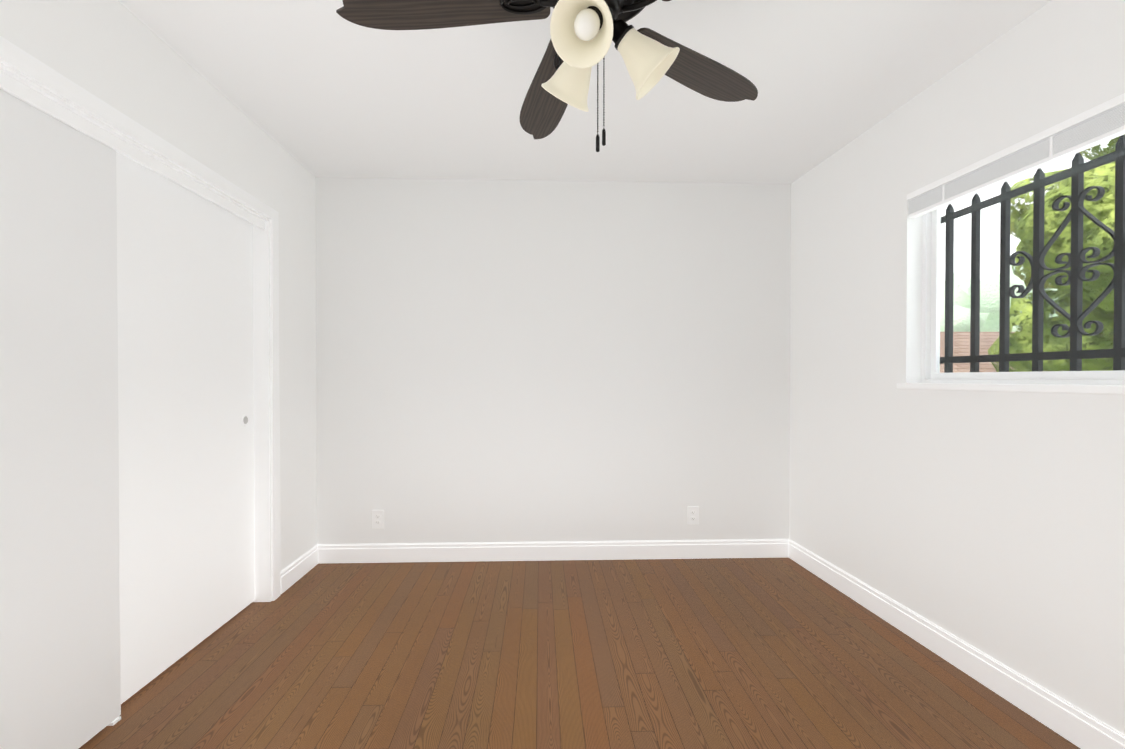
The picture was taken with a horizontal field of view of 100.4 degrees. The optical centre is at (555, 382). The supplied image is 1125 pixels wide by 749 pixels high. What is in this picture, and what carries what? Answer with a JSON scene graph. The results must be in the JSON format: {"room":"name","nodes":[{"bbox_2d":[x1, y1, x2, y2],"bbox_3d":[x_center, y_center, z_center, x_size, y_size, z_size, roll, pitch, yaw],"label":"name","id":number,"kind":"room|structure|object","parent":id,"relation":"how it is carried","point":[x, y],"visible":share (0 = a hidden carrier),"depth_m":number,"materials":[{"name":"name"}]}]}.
{"room":"empty bedroom","nodes":[
{"label":"empty bedroom","id":0,"kind":"room"},
{"bbox_2d":[0,0,316,571],"bbox_3d":[-1.515,-0.058,1.135,0.120,2.440,3.660,0,1,-2],"label":"wall","id":1,"kind":"structure","parent":0,"point":[118,55],"depth_m":2.08,"materials":[{"name":"white paint"}]},
{"bbox_2d":[0,89,120,748],"bbox_3d":[-1.501,0.171,1.189,0.034,1.958,0.836,0,1,-2],"label":"closet door","id":2,"kind":"structure","parent":1,"relation":"in","point":[60,675],"depth_m":1.40,"materials":[{"name":"white paint"}]},
{"bbox_2d":[0,36,280,601],"bbox_3d":[-1.522,0.127,1.606,0.136,2.062,1.824,0,1,-2],"label":"trim","id":3,"kind":"structure","parent":1,"relation":"attached to","point":[26,77],"depth_m":2.28,"materials":[{"name":"white paint"}]},
{"bbox_2d":[116,152,254,703],"bbox_3d":[-1.573,0.164,2.003,0.037,1.958,0.876,0,1,-2],"label":"closet door","id":4,"kind":"structure","parent":1,"relation":"in","point":[186,405],"depth_m":1.94,"materials":[{"name":"white paint"}]},
{"bbox_2d":[280,544,319,593],"bbox_3d":[-1.501,1.089,2.743,0.014,0.118,0.405,0,1,-2],"label":"baseboard","id":5,"kind":"structure","parent":1,"relation":"attached to","point":[299,568],"depth_m":2.73,"materials":[{"name":"white paint"}]},
{"bbox_2d":[315,177,790,543],"bbox_3d":[-0.093,-0.075,3.088,4.650,2.440,0.150,0,1,-2],"label":"wall","id":6,"kind":"structure","parent":0,"point":[530,361],"depth_m":3.01,"materials":[{"name":"white paint"}]},
{"bbox_2d":[372,510,383,527],"bbox_3d":[-1.130,0.871,2.983,0.072,0.116,0.008,0,1,-2],"label":"electrical outlet","id":7,"kind":"object","parent":6,"relation":"attached to","point":[377,518],"visible":1,"depth_m":2.98,"materials":[{"name":"white plastic"}]},
{"bbox_2d":[320,539,789,563],"bbox_3d":[0.009,1.086,3.019,3.050,0.118,0.016,0,1,-2],"label":"baseboard","id":8,"kind":"structure","parent":6,"relation":"attached to","point":[745,548],"depth_m":3.01,"materials":[{"name":"white paint"}]},
{"bbox_2d":[687,506,698,523],"bbox_3d":[0.894,0.865,3.050,0.072,0.116,0.008,0,1,-2],"label":"electrical outlet","id":9,"kind":"object","parent":6,"relation":"attached to","point":[692,514],"visible":1,"depth_m":3.05,"materials":[{"name":"white plastic"}]},
{"bbox_2d":[79,557,1079,748],"bbox_3d":[-0.030,1.222,1.195,4.650,0.120,3.960,0,1,-2],"label":"floor","id":10,"kind":"structure","parent":0,"point":[750,653],"depth_m":1.88,"materials":[{"name":"brown wood"}]},
{"bbox_2d":[107,716,120,725],"bbox_3d":[-1.538,1.153,1.595,0.088,0.010,0.030,0,1,-2],"label":"floor guide","id":11,"kind":"object","parent":10,"relation":"on","point":[115,721],"visible":0.29,"depth_m":1.59,"materials":[{"name":"white plastic"}]},
{"bbox_2d":[118,0,1051,183],"bbox_3d":[-0.030,-1.353,1.172,4.650,0.150,3.960,0,1,-2],"label":"ceiling","id":12,"kind":"structure","parent":0,"point":[319,88],"depth_m":2.02,"materials":[{"name":"white paint"}]},
{"bbox_2d":[336,0,757,151],"bbox_3d":[0.060,-0.925,1.189,1.234,0.707,1.277,0,1,-2],"label":"ceiling fan","id":13,"kind":"object","parent":12,"relation":"hanging from","point":[584,34],"visible":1,"depth_m":1.20,"materials":[{"name":"brown wood"}]},
{"bbox_2d":[789,0,1124,734],"bbox_3d":[1.781,-0.057,1.111,0.150,2.440,3.980,0,1,-5],"label":"wall","id":14,"kind":"structure","parent":0,"point":[991,524],"depth_m":1.92,"materials":[{"name":"white paint"}]},
{"bbox_2d":[789,540,1124,748],"bbox_3d":[1.696,1.103,1.147,0.014,0.118,3.846,0,1,-5],"label":"baseboard","id":15,"kind":"structure","parent":14,"relation":"attached to","point":[1076,726],"depth_m":1.81,"materials":[{"name":"white paint"}]},
{"bbox_2d":[897,383,1124,393],"bbox_3d":[1.716,0.023,1.302,0.097,0.026,1.784,0,1,-5],"label":"window sill","id":16,"kind":"structure","parent":14,"relation":"attached to","point":[1091,389],"depth_m":1.64,"materials":[{"name":"white paint"}]},
{"bbox_2d":[921,137,1124,384],"bbox_3d":[1.786,-0.419,1.305,0.056,0.865,1.724,0,1,-5],"label":"window","id":17,"kind":"structure","parent":14,"relation":"in","point":[931,259],"depth_m":1.90,"materials":[{"name":"white plastic"}]},
{"bbox_2d":[907,93,1124,217],"bbox_3d":[1.701,-0.797,1.294,0.040,0.107,1.712,0,1,-5],"label":"window blind","id":18,"kind":"object","parent":17,"relation":"attached to","point":[1097,125],"visible":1,"depth_m":1.64,"materials":[{"name":"white plastic"}]},
{"bbox_2d":[940,135,1124,372],"bbox_3d":[1.857,-0.392,1.353,0.048,0.850,1.936,0,1,-5],"label":"window grille","id":19,"kind":"object","parent":14,"relation":"in","point":[1078,277],"depth_m":1.75,"materials":[{"name":"metal"}]},
{"label":"outside","id":20,"kind":"structure","parent":0,"visible":0},
{"bbox_3d":[22.931,1.742,20.141,90.000,0.300,100.000,0,1,-2],"label":"ground","id":21,"kind":"structure","parent":20,"visible":0},
{"bbox_2d":[940,297,988,331],"bbox_3d":[15.781,-1.263,21.887,6.234,5.700,6.606,0,1,-2],"label":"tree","id":22,"kind":"object","parent":21,"relation":"on","point":[964,319],"depth_m":19.11,"materials":[{"name":"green plant"}]},
{"bbox_2d":[940,273,993,293],"bbox_3d":[24.448,-2.597,28.636,10.577,8.241,10.204,0,1,-2],"label":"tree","id":23,"kind":"object","parent":21,"relation":"on","point":[964,277],"depth_m":27.95,"materials":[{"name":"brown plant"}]},
{"bbox_2d":[940,283,1011,331],"bbox_3d":[19.201,-2.171,24.809,8.441,7.462,9.319,0,1,-2],"label":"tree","id":24,"kind":"object","parent":21,"relation":"on","point":[962,300],"depth_m":21.42,"materials":[{"name":"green plant"}]},
{"bbox_2d":[967,265,1058,331],"bbox_3d":[22.975,-2.213,20.616,8.656,7.618,6.550,0,1,-2],"label":"tree","id":25,"kind":"object","parent":21,"relation":"on","point":[986,301],"depth_m":20.53,"materials":[{"name":"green plant"}]},
{"bbox_2d":[940,332,1107,372],"bbox_3d":[10.019,0.232,11.195,8.400,2.880,5.800,0,1,-2],"label":"neighbouring house","id":26,"kind":"structure","parent":21,"relation":"on","point":[965,338],"depth_m":10.14,"materials":[{"name":"beige brick"}]},
{"bbox_2d":[987,134,1124,371],"bbox_3d":[9.209,-1.734,6.284,6.951,6.926,6.808,0,1,-2],"label":"tree","id":27,"kind":"object","parent":21,"relation":"on","point":[1105,237],"depth_m":6.03,"materials":[{"name":"green plant"}]}
]}

